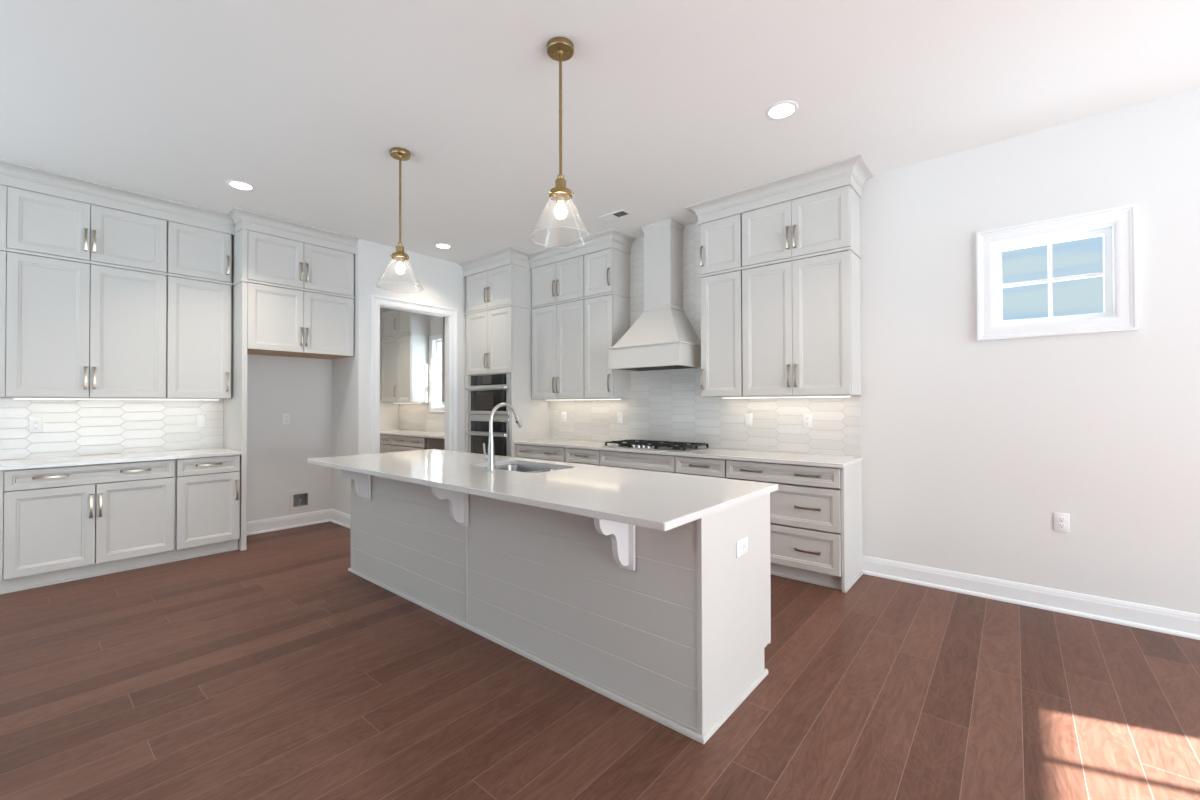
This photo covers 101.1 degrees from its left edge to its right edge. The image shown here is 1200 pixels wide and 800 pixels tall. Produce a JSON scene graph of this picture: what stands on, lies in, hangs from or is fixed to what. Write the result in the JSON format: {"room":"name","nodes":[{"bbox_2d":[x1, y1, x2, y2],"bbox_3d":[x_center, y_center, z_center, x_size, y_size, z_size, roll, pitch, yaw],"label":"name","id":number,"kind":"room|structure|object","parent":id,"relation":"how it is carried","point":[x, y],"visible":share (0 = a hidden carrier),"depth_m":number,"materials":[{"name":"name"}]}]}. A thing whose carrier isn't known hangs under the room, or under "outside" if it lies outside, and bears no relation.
{"room":"kitchen","nodes":[
{"label":"kitchen","id":0,"kind":"room"},
{"bbox_2d":[2,354,331,521],"bbox_3d":[-5.248,-0.183,3.285,0.120,3.126,6.487,-1,-1,40],"label":"wall","id":1,"kind":"structure","parent":0,"point":[278,453],"depth_m":5.37,"materials":[{"name":"white paint"}]},
{"bbox_2d":[0,251,166,397],"bbox_3d":[-4.242,-0.560,4.085,0.383,1.082,0.952,-1,-1,40],"label":"upper cabinet","id":2,"kind":"object","parent":1,"relation":"attached to","point":[69,329],"visible":0.98,"depth_m":3.94,"materials":[{"name":"grey paint"}]},
{"bbox_2d":[12,397,219,399],"bbox_3d":[-4.126,-0.010,4.309,0.036,0.013,1.300,-1,-1,40],"label":"light","id":3,"kind":"object","parent":2,"relation":"attached to","point":[12,397],"visible":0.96,"depth_m":4.29,"materials":[{"name":"white plastic"}]},
{"bbox_2d":[103,399,144,399],"bbox_3d":[-4.126,-0.004,4.309,0.026,0.001,1.280,-1,-1,40],"label":"diffuser","id":4,"kind":"object","parent":3,"relation":"attached to","point":[103,399],"depth_m":4.28,"materials":[{"name":"white plastic"}]},
{"bbox_2d":[0,185,166,275],"bbox_3d":[-4.245,-1.421,4.093,0.383,0.639,0.952,-1,-1,40],"label":"upper cabinet","id":5,"kind":"object","parent":1,"relation":"attached to","point":[32,223],"visible":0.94,"depth_m":3.95,"materials":[{"name":"grey paint"}]},
{"bbox_2d":[0,159,358,253],"bbox_3d":[-3.676,-1.661,4.538,0.700,0.154,2.561,-1,-1,40],"label":"crown molding","id":6,"kind":"structure","parent":5,"relation":"attached to","point":[15,175],"depth_m":4.31,"materials":[{"name":"grey paint"}]},
{"bbox_2d":[0,397,223,459],"bbox_3d":[-4.242,0.229,4.380,0.008,0.489,1.462,-1,-1,40],"label":"backsplash","id":7,"kind":"structure","parent":1,"relation":"attached to","point":[71,427],"depth_m":4.29,"materials":[{"name":"tile"}]},
{"bbox_2d":[29,417,42,431],"bbox_3d":[-4.559,0.201,3.988,0.008,0.120,0.074,-1,-1,40],"label":"outlet","id":8,"kind":"object","parent":7,"relation":"attached to","point":[35,423],"visible":1,"depth_m":3.99,"materials":[{"name":"white plastic"}]},
{"bbox_2d":[196,414,205,426],"bbox_3d":[-3.878,0.200,4.799,0.010,0.120,0.074,-1,-1,40],"label":"light switch","id":9,"kind":"object","parent":7,"relation":"attached to","point":[200,418],"visible":1,"depth_m":4.80,"materials":[{"name":"white plastic"}]},
{"bbox_2d":[166,276,231,398],"bbox_3d":[-3.784,-0.556,4.632,0.383,1.082,0.476,-1,-1,40],"label":"upper cabinet","id":10,"kind":"object","parent":1,"relation":"attached to","point":[198,313],"visible":0.95,"depth_m":4.53,"materials":[{"name":"grey paint"}]},
{"bbox_2d":[167,221,232,285],"bbox_3d":[-3.786,-1.417,4.640,0.383,0.639,0.476,-1,-1,40],"label":"upper cabinet","id":11,"kind":"object","parent":1,"relation":"attached to","point":[193,253],"visible":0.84,"depth_m":4.53,"materials":[{"name":"grey paint"}]},
{"bbox_2d":[282,413,289,423],"bbox_3d":[-3.412,0.205,5.368,0.008,0.120,0.074,-1,-1,40],"label":"outlet","id":12,"kind":"object","parent":1,"relation":"attached to","point":[285,416],"visible":1,"depth_m":5.37,"materials":[{"name":"white plastic"}]},
{"bbox_2d":[290,488,310,511],"bbox_3d":[-3.350,1.108,5.497,0.085,0.227,0.210,-1,-1,40],"label":"water supply box","id":13,"kind":"object","parent":1,"relation":"attached to","point":[299,499],"visible":1,"depth_m":5.50,"materials":[{"name":"white paint"}]},
{"bbox_2d":[248,230,355,298],"bbox_3d":[-3.185,-1.413,5.155,0.648,0.639,0.982,-1,-1,40],"label":"upper cabinet","id":14,"kind":"object","parent":1,"relation":"attached to","point":[275,261],"visible":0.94,"depth_m":4.92,"materials":[{"name":"grey paint"}]},
{"bbox_2d":[331,239,367,514],"bbox_3d":[-3.674,-0.159,6.263,2.923,3.126,0.100,-1,-1,40],"label":"panel","id":15,"kind":"object","parent":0,"point":[349,374],"visible":0.21,"depth_m":5.37,"materials":[{"name":"white paint"}]},
{"bbox_2d":[247,283,353,358],"bbox_3d":[-3.183,-0.784,5.149,0.648,0.620,0.982,-1,-1,40],"label":"upper cabinet","id":16,"kind":"object","parent":15,"relation":"attached to","point":[280,321],"visible":0.94,"depth_m":4.93,"materials":[{"name":"grey paint"}]},
{"bbox_2d":[380,308,391,402],"bbox_3d":[-4.131,-0.142,7.915,0.100,3.126,1.844,-1,-1,40],"label":"wall","id":17,"kind":"structure","parent":0,"point":[381,309],"depth_m":8.35,"materials":[{"name":"white paint"}]},
{"bbox_2d":[380,403,398,429],"bbox_3d":[-3.700,0.277,8.340,0.008,0.465,0.618,-1,-1,40],"label":"backsplash","id":18,"kind":"structure","parent":17,"relation":"attached to","point":[389,412],"depth_m":8.45,"materials":[{"name":"white tile"}]},
{"bbox_2d":[368,241,466,453],"bbox_3d":[-1.968,-0.165,6.101,0.100,3.126,1.844,-1,-1,40],"label":"wall","id":19,"kind":"structure","parent":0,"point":[443,283],"depth_m":5.89,"materials":[{"name":"white paint"}]},
{"bbox_2d":[0,521,1199,799],"bbox_3d":[-1.387,1.391,1.402,12.650,0.080,8.581,-1,-1,40],"label":"floor","id":20,"kind":"structure","parent":0,"point":[271,669],"depth_m":2.20,"materials":[{"name":"brown wood"}]},
{"bbox_2d":[0,459,174,593],"bbox_3d":[-4.133,0.942,3.998,0.643,0.884,0.975,-1,-1,40],"label":"base cabinet","id":21,"kind":"object","parent":20,"relation":"on","point":[66,523],"visible":0.98,"depth_m":3.79,"materials":[{"name":"grey paint"}]},
{"bbox_2d":[0,448,241,470],"bbox_3d":[-4.000,0.486,4.176,0.634,0.030,1.462,-1,-1,40],"label":"countertop","id":22,"kind":"structure","parent":21,"relation":"on","point":[15,464],"depth_m":4.02,"materials":[{"name":"white stone"}]},
{"bbox_2d":[174,455,239,561],"bbox_3d":[-3.673,0.946,4.547,0.643,0.884,0.458,-1,-1,40],"label":"base cabinet","id":23,"kind":"object","parent":20,"relation":"on","point":[207,489],"visible":0.93,"depth_m":4.36,"materials":[{"name":"grey paint"}]},
{"bbox_2d":[223,225,247,550],"bbox_3d":[-3.526,-0.173,4.758,0.624,3.125,0.050,-1,-1,40],"label":"panel","id":24,"kind":"object","parent":20,"relation":"on","point":[235,408],"visible":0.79,"depth_m":4.60,"materials":[{"name":"grey paint"}]},
{"bbox_2d":[247,509,349,535],"bbox_3d":[-3.110,1.323,5.160,0.725,0.138,1.100,-1,-1,40],"label":"baseboard","id":25,"kind":"structure","parent":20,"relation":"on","point":[315,517],"depth_m":5.41,"materials":[{"name":"white paint"}]},
{"bbox_2d":[380,434,390,452],"bbox_3d":[-3.366,0.978,8.049,0.882,0.884,0.643,-1,-1,40],"label":"base cabinet","id":26,"kind":"object","parent":20,"relation":"on","point":[385,444],"visible":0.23,"depth_m":7.67,"materials":[{"name":"grey paint"}]},
{"bbox_2d":[390,435,444,451],"bbox_3d":[-2.653,0.970,7.450,0.980,0.884,0.643,-1,-1,40],"label":"base cabinet","id":27,"kind":"object","parent":20,"relation":"on","point":[398,443],"visible":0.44,"depth_m":7.15,"materials":[{"name":"grey paint"}]},
{"bbox_2d":[380,429,444,438],"bbox_3d":[-2.658,0.513,7.466,2.722,0.030,0.630,-1,-1,40],"label":"countertop","id":28,"kind":"structure","parent":27,"relation":"on","point":[414,433],"depth_m":7.34,"materials":[{"name":"white stone"}]},
{"bbox_2d":[464,306,549,456],"bbox_3d":[-1.192,0.154,6.223,0.926,2.486,0.656,-1,-1,40],"label":"tall cabinet","id":29,"kind":"object","parent":20,"relation":"on","point":[498,341],"visible":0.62,"depth_m":5.91,"materials":[{"name":"grey paint"}]},
{"bbox_2d":[465,373,510,456],"bbox_3d":[-1.191,0.318,6.155,0.800,1.256,0.612,-1,-1,40],"label":"double oven","id":30,"kind":"object","parent":29,"relation":"in","point":[487,391],"visible":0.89,"depth_m":5.95,"materials":[{"name":"silver metal"}]},
{"bbox_2d":[516,444,564,461],"bbox_3d":[-0.511,0.948,5.683,0.796,0.884,0.598,-1,-1,40],"label":"base cabinet","id":31,"kind":"object","parent":20,"relation":"on","point":[548,453],"visible":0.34,"depth_m":5.48,"materials":[{"name":"grey paint"}]},
{"bbox_2d":[335,468,770,743],"bbox_3d":[-0.643,0.924,3.169,3.189,0.884,0.974,-1,-1,40],"label":"kitchen island","id":32,"kind":"object","parent":20,"relation":"on","point":[672,627],"visible":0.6,"depth_m":2.37,"materials":[{"name":"grey paint"}]},
{"bbox_2d":[307,449,777,530],"bbox_3d":[-0.685,0.468,3.243,3.319,0.030,1.105,-1,-1,40],"label":"island countertop","id":33,"kind":"structure","parent":32,"relation":"on","point":[663,501],"depth_m":2.57,"materials":[{"name":"white stone"}]},
{"bbox_2d":[483,403,522,469],"bbox_3d":[-0.645,0.235,3.301,0.099,0.435,0.295,-1,-1,40],"label":"faucet","id":34,"kind":"object","parent":33,"relation":"on","point":[490,459],"visible":1,"depth_m":3.19,"materials":[{"name":"grey metal"}]},
{"bbox_2d":[495,464,560,472],"bbox_3d":[-0.537,0.593,3.401,0.727,0.217,0.457,-1,-1,40],"label":"sink","id":35,"kind":"object","parent":33,"relation":"in","point":[512,467],"visible":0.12,"depth_m":3.69,"materials":[{"name":"silver metal"}]},
{"bbox_2d":[736,536,747,557],"bbox_3d":[0.649,0.668,2.244,0.008,0.074,0.120,-1,-1,40],"label":"outlet","id":36,"kind":"object","parent":32,"relation":"attached to","point":[742,544],"visible":1,"depth_m":2.23,"materials":[{"name":"white plastic"}]},
{"bbox_2d":[565,448,601,465],"bbox_3d":[-0.021,0.942,5.273,0.481,0.884,0.598,-1,-1,40],"label":"base cabinet","id":37,"kind":"object","parent":20,"relation":"on","point":[572,455],"visible":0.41,"depth_m":5.07,"materials":[{"name":"grey paint"}]},
{"bbox_2d":[600,450,674,472],"bbox_3d":[0.496,0.937,4.839,0.869,0.884,0.598,-1,-1,40],"label":"base cabinet","id":38,"kind":"object","parent":20,"relation":"on","point":[628,460],"visible":0.12,"depth_m":4.62,"materials":[{"name":"grey paint"}]},
{"bbox_2d":[514,438,862,467],"bbox_3d":[0.540,0.479,4.814,3.532,0.030,0.586,-1,-1,40],"label":"countertop","id":39,"kind":"structure","parent":38,"relation":"on","point":[834,461],"depth_m":4.20,"materials":[{"name":"white stone"}]},
{"bbox_2d":[603,439,708,451],"bbox_3d":[0.535,0.438,4.814,0.914,0.052,0.490,-1,-1,40],"label":"cooktop","id":40,"kind":"object","parent":39,"relation":"in","point":[631,444],"visible":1,"depth_m":4.69,"materials":[{"name":"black metal"}]},
{"bbox_2d":[675,456,726,478],"bbox_3d":[1.013,0.931,4.405,0.482,0.884,0.598,-1,-1,40],"label":"base cabinet","id":41,"kind":"object","parent":20,"relation":"on","point":[707,467],"visible":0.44,"depth_m":4.21,"materials":[{"name":"grey paint"}]},
{"bbox_2d":[726,460,862,592],"bbox_3d":[1.544,0.925,3.960,0.904,0.884,0.598,-1,-1,40],"label":"base cabinet","id":42,"kind":"object","parent":20,"relation":"on","point":[816,511],"visible":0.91,"depth_m":3.66,"materials":[{"name":"grey paint"}]},
{"bbox_2d":[0,0,1199,263],"bbox_3d":[-1.396,-1.824,1.433,12.650,0.100,8.581,-1,-1,40],"label":"ceiling","id":43,"kind":"structure","parent":0,"point":[304,103],"depth_m":2.85,"materials":[{"name":"white paint"}]},
{"bbox_2d":[226,180,254,190],"bbox_3d":[-2.919,-1.742,4.011,0.192,0.006,0.192,-1,-1,40],"label":"recessed light","id":44,"kind":"object","parent":43,"relation":"in","point":[240,185],"visible":1,"depth_m":4.01,"materials":[{"name":"white plastic"}]},
{"bbox_2d":[376,147,421,285],"bbox_3d":[-1.412,-1.274,3.487,0.312,0.962,0.312,-1,-1,40],"label":"pendant light","id":45,"kind":"object","parent":43,"relation":"hanging from","point":[401,154],"visible":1,"depth_m":3.47,"materials":[{"name":"gold metal"}]},
{"bbox_2d":[390,242,408,263],"bbox_3d":[-1.412,-1.039,3.477,0.125,0.148,0.127,-1,-1,40],"label":"socket","id":46,"kind":"object","parent":45,"relation":"attached to","point":[399,255],"depth_m":3.46,"materials":[{"name":"gold metal"}]},
{"bbox_2d":[434,243,451,248],"bbox_3d":[-1.765,-1.731,5.551,0.192,0.006,0.192,-1,-1,40],"label":"recessed light","id":47,"kind":"object","parent":43,"relation":"in","point":[438,245],"visible":1,"depth_m":5.55,"materials":[{"name":"white plastic"}]},
{"bbox_2d":[532,37,586,229],"bbox_3d":[-0.197,-1.287,2.462,0.312,0.962,0.312,-1,-1,40],"label":"pendant light","id":48,"kind":"object","parent":43,"relation":"hanging from","point":[560,49],"visible":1,"depth_m":2.45,"materials":[{"name":"gold metal"}]},
{"bbox_2d":[549,173,573,203],"bbox_3d":[-0.196,-1.052,2.452,0.125,0.148,0.127,-1,-1,40],"label":"socket","id":49,"kind":"object","parent":48,"relation":"attached to","point":[560,194],"depth_m":2.44,"materials":[{"name":"gold metal"}]},
{"bbox_2d":[598,209,632,221],"bbox_3d":[0.145,-1.744,4.671,0.300,0.008,0.150,-1,-1,40],"label":"ceiling vent","id":50,"kind":"object","parent":43,"relation":"in","point":[622,213],"visible":1,"depth_m":4.67,"materials":[{"name":"white plastic"}]},
{"bbox_2d":[765,101,798,119],"bbox_3d":[1.108,-1.763,3.009,0.192,0.006,0.192,-1,-1,40],"label":"recessed light","id":51,"kind":"object","parent":43,"relation":"in","point":[783,109],"visible":1,"depth_m":3.00,"materials":[{"name":"white plastic"}]},
{"bbox_2d":[430,88,1199,613],"bbox_3d":[1.317,-0.189,4.647,12.650,3.126,0.150,-1,-1,40],"label":"wall","id":52,"kind":"structure","parent":0,"point":[971,448],"depth_m":3.24,"materials":[{"name":"white paint"}]},
{"bbox_2d":[381,335,428,402],"bbox_3d":[-3.244,-0.485,8.136,0.982,1.052,0.368,-1,-1,40],"label":"upper cabinet","id":53,"kind":"object","parent":52,"relation":"attached to","point":[404,360],"visible":1,"depth_m":7.90,"materials":[{"name":"grey paint"}]},
{"bbox_2d":[380,310,429,339],"bbox_3d":[-3.242,-1.246,8.140,0.992,0.468,0.368,-1,-1,40],"label":"upper cabinet","id":54,"kind":"object","parent":52,"relation":"attached to","point":[394,323],"visible":0.88,"depth_m":7.93,"materials":[{"name":"grey paint"}]},
{"bbox_2d":[370,294,457,453],"bbox_3d":[-2.184,0.125,5.820,0.130,2.542,1.086,-1,-1,40],"label":"door frame","id":55,"kind":"structure","parent":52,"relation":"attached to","point":[375,300],"depth_m":5.88,"materials":[{"name":"white paint"}]},
{"bbox_2d":[399,402,444,431],"bbox_3d":[-2.459,0.267,7.707,2.722,0.465,0.008,-1,-1,40],"label":"backsplash","id":56,"kind":"structure","parent":52,"relation":"attached to","point":[412,416],"depth_m":8.12,"materials":[{"name":"tile"}]},
{"bbox_2d":[429,334,444,411],"bbox_3d":[-2.414,-0.421,7.729,0.757,1.222,0.126,-1,-1,40],"label":"window","id":57,"kind":"structure","parent":52,"relation":"in","point":[434,340],"depth_m":7.91,"materials":[{"name":"white paint"}]},
{"bbox_2d":[441,330,444,401],"bbox_3d":[-1.857,-0.498,6.997,0.874,1.048,0.330,-1,-1,40],"label":"upper cabinet","id":58,"kind":"object","parent":52,"relation":"attached to","point":[442,331],"visible":0.06,"depth_m":7.14,"materials":[{"name":"grey paint"}]},
{"bbox_2d":[441,317,444,329],"bbox_3d":[-1.859,-1.260,7.005,0.874,0.468,0.330,-1,-1,40],"label":"upper cabinet","id":59,"kind":"object","parent":52,"relation":"attached to","point":[442,318],"visible":0.02,"depth_m":7.15,"materials":[{"name":"grey paint"}]},
{"bbox_2d":[464,257,531,314],"bbox_3d":[-1.193,-1.409,6.234,0.936,0.639,0.656,-1,-1,40],"label":"upper cabinet","id":60,"kind":"object","parent":52,"relation":"attached to","point":[510,284],"visible":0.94,"depth_m":5.91,"materials":[{"name":"grey paint"}]},
{"bbox_2d":[531,254,585,308],"bbox_3d":[-0.416,-1.415,5.778,0.860,0.639,0.358,-1,-1,40],"label":"upper cabinet","id":61,"kind":"object","parent":52,"relation":"attached to","point":[560,282],"visible":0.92,"depth_m":5.64,"materials":[{"name":"grey paint"}]},
{"bbox_2d":[458,229,635,276],"bbox_3d":[-0.703,-1.658,5.788,2.265,0.154,0.696,-1,-1,40],"label":"crown molding","id":62,"kind":"structure","parent":61,"relation":"attached to","point":[612,238],"depth_m":5.65,"materials":[{"name":"grey paint"}]},
{"bbox_2d":[532,300,594,398],"bbox_3d":[-0.414,-0.555,5.769,0.860,1.082,0.358,-1,-1,40],"label":"upper cabinet","id":63,"kind":"object","parent":52,"relation":"attached to","point":[557,330],"visible":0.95,"depth_m":5.63,"materials":[{"name":"grey paint"}]},
{"bbox_2d":[545,398,621,399],"bbox_3d":[-0.222,-0.008,5.681,1.160,0.013,0.036,-1,-1,40],"label":"light","id":64,"kind":"object","parent":63,"relation":"attached to","point":[595,398],"visible":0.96,"depth_m":5.53,"materials":[{"name":"white plastic"}]},
{"bbox_2d":[584,295,629,397],"bbox_3d":[0.063,-0.560,5.364,0.393,1.082,0.349,-1,-1,40],"label":"upper cabinet","id":65,"kind":"object","parent":52,"relation":"attached to","point":[606,318],"visible":0.96,"depth_m":5.26,"materials":[{"name":"grey paint"}]},
{"bbox_2d":[584,248,629,298],"bbox_3d":[0.064,-1.421,5.369,0.403,0.639,0.349,-1,-1,40],"label":"upper cabinet","id":66,"kind":"object","parent":52,"relation":"attached to","point":[606,271],"visible":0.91,"depth_m":5.26,"materials":[{"name":"grey paint"}]},
{"bbox_2d":[608,218,700,371],"bbox_3d":[0.555,-1.028,4.856,0.820,1.437,0.501,-1,-1,40],"label":"range hood","id":67,"kind":"object","parent":52,"relation":"attached to","point":[662,337],"visible":0.87,"depth_m":4.81,"materials":[{"name":"grey paint"}]},
{"bbox_2d":[550,222,860,456],"bbox_3d":[0.718,-0.640,5.050,3.521,2.211,0.008,-1,-1,40],"label":"backsplash","id":68,"kind":"structure","parent":52,"relation":"attached to","point":[662,405],"depth_m":4.87,"materials":[{"name":"tile"}]},
{"bbox_2d":[562,412,565,421],"bbox_3d":[-0.441,0.205,6.005,0.074,0.120,0.008,-1,-1,40],"label":"outlet","id":69,"kind":"object","parent":68,"relation":"attached to","point":[563,413],"visible":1,"depth_m":6.00,"materials":[{"name":"white plastic"}]},
{"bbox_2d":[617,412,622,422],"bbox_3d":[0.220,0.196,5.449,0.074,0.120,0.010,-1,-1,40],"label":"light switch","id":70,"kind":"object","parent":68,"relation":"attached to","point":[619,414],"visible":1,"depth_m":5.45,"materials":[{"name":"white plastic"}]},
{"bbox_2d":[745,413,751,425],"bbox_3d":[1.353,0.180,4.498,0.074,0.120,0.010,-1,-1,40],"label":"light switch","id":71,"kind":"object","parent":68,"relation":"attached to","point":[748,416],"visible":1,"depth_m":4.50,"materials":[{"name":"white plastic"}]},
{"bbox_2d":[803,413,811,427],"bbox_3d":[1.752,0.174,4.166,0.074,0.120,0.008,-1,-1,40],"label":"outlet","id":72,"kind":"object","parent":68,"relation":"attached to","point":[807,417],"visible":1,"depth_m":4.16,"materials":[{"name":"white plastic"}]},
{"bbox_2d":[699,213,741,277],"bbox_3d":[1.143,-1.432,4.464,0.403,0.639,0.349,-1,-1,40],"label":"upper cabinet","id":73,"kind":"object","parent":52,"relation":"attached to","point":[720,239],"visible":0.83,"depth_m":4.36,"materials":[{"name":"grey paint"}]},
{"bbox_2d":[700,271,743,396],"bbox_3d":[1.149,-0.572,4.452,0.393,1.082,0.349,-1,-1,40],"label":"upper cabinet","id":74,"kind":"object","parent":52,"relation":"attached to","point":[721,294],"visible":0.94,"depth_m":4.35,"materials":[{"name":"grey paint"}]},
{"bbox_2d":[742,250,860,395],"bbox_3d":[1.630,-0.577,4.056,0.853,1.082,0.358,-1,-1,40],"label":"upper cabinet","id":75,"kind":"object","parent":52,"relation":"attached to","point":[801,319],"visible":0.99,"depth_m":3.90,"materials":[{"name":"grey paint"}]},
{"bbox_2d":[721,395,851,397],"bbox_3d":[1.544,-0.027,4.200,1.090,0.013,0.036,-1,-1,40],"label":"light","id":76,"kind":"object","parent":75,"relation":"attached to","point":[819,395],"visible":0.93,"depth_m":4.17,"materials":[{"name":"white plastic"}]},
{"bbox_2d":[741,185,861,269],"bbox_3d":[1.631,-1.438,4.061,0.863,0.639,0.358,-1,-1,40],"label":"upper cabinet","id":77,"kind":"object","parent":52,"relation":"attached to","point":[826,222],"visible":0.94,"depth_m":3.91,"materials":[{"name":"grey paint"}]},
{"bbox_2d":[685,155,873,224],"bbox_3d":[1.456,-1.679,4.168,1.446,0.154,0.420,-1,-1,40],"label":"crown molding","id":78,"kind":"structure","parent":77,"relation":"attached to","point":[854,171],"depth_m":3.94,"materials":[{"name":"grey paint"}]},
{"bbox_2d":[862,555,1199,639],"bbox_3d":[4.032,1.275,2.244,5.126,0.138,0.032,-1,-1,40],"label":"baseboard","id":79,"kind":"structure","parent":52,"relation":"attached to","point":[1147,617],"depth_m":3.20,"materials":[{"name":"white paint"}]},
{"bbox_2d":[976,204,1138,340],"bbox_3d":[2.950,-0.791,3.230,0.761,0.753,0.129,-1,-1,40],"label":"window","id":80,"kind":"structure","parent":52,"relation":"in","point":[1117,226],"depth_m":3.16,"materials":[{"name":"white paint"}]},
{"bbox_2d":[1054,512,1069,532],"bbox_3d":[2.958,0.785,3.160,0.074,0.120,0.008,-1,-1,40],"label":"outlet","id":81,"kind":"object","parent":52,"relation":"attached to","point":[1061,520],"visible":1,"depth_m":3.16,"materials":[{"name":"white plastic"}]},
{"bbox_2d":[1058,517,1064,521],"bbox_3d":[2.956,0.765,3.158,0.033,0.033,0.003,-1,-1,40],"label":"socket","id":82,"kind":"object","parent":81,"relation":"attached to","point":[1060,519],"depth_m":3.16,"materials":[{"name":"grey plastic"}]},
{"bbox_2d":[1058,523,1064,528],"bbox_3d":[2.956,0.805,3.158,0.033,0.033,0.003,-1,-1,40],"label":"socket","id":83,"kind":"object","parent":81,"relation":"attached to","point":[1060,525],"depth_m":3.16,"materials":[{"name":"grey plastic"}]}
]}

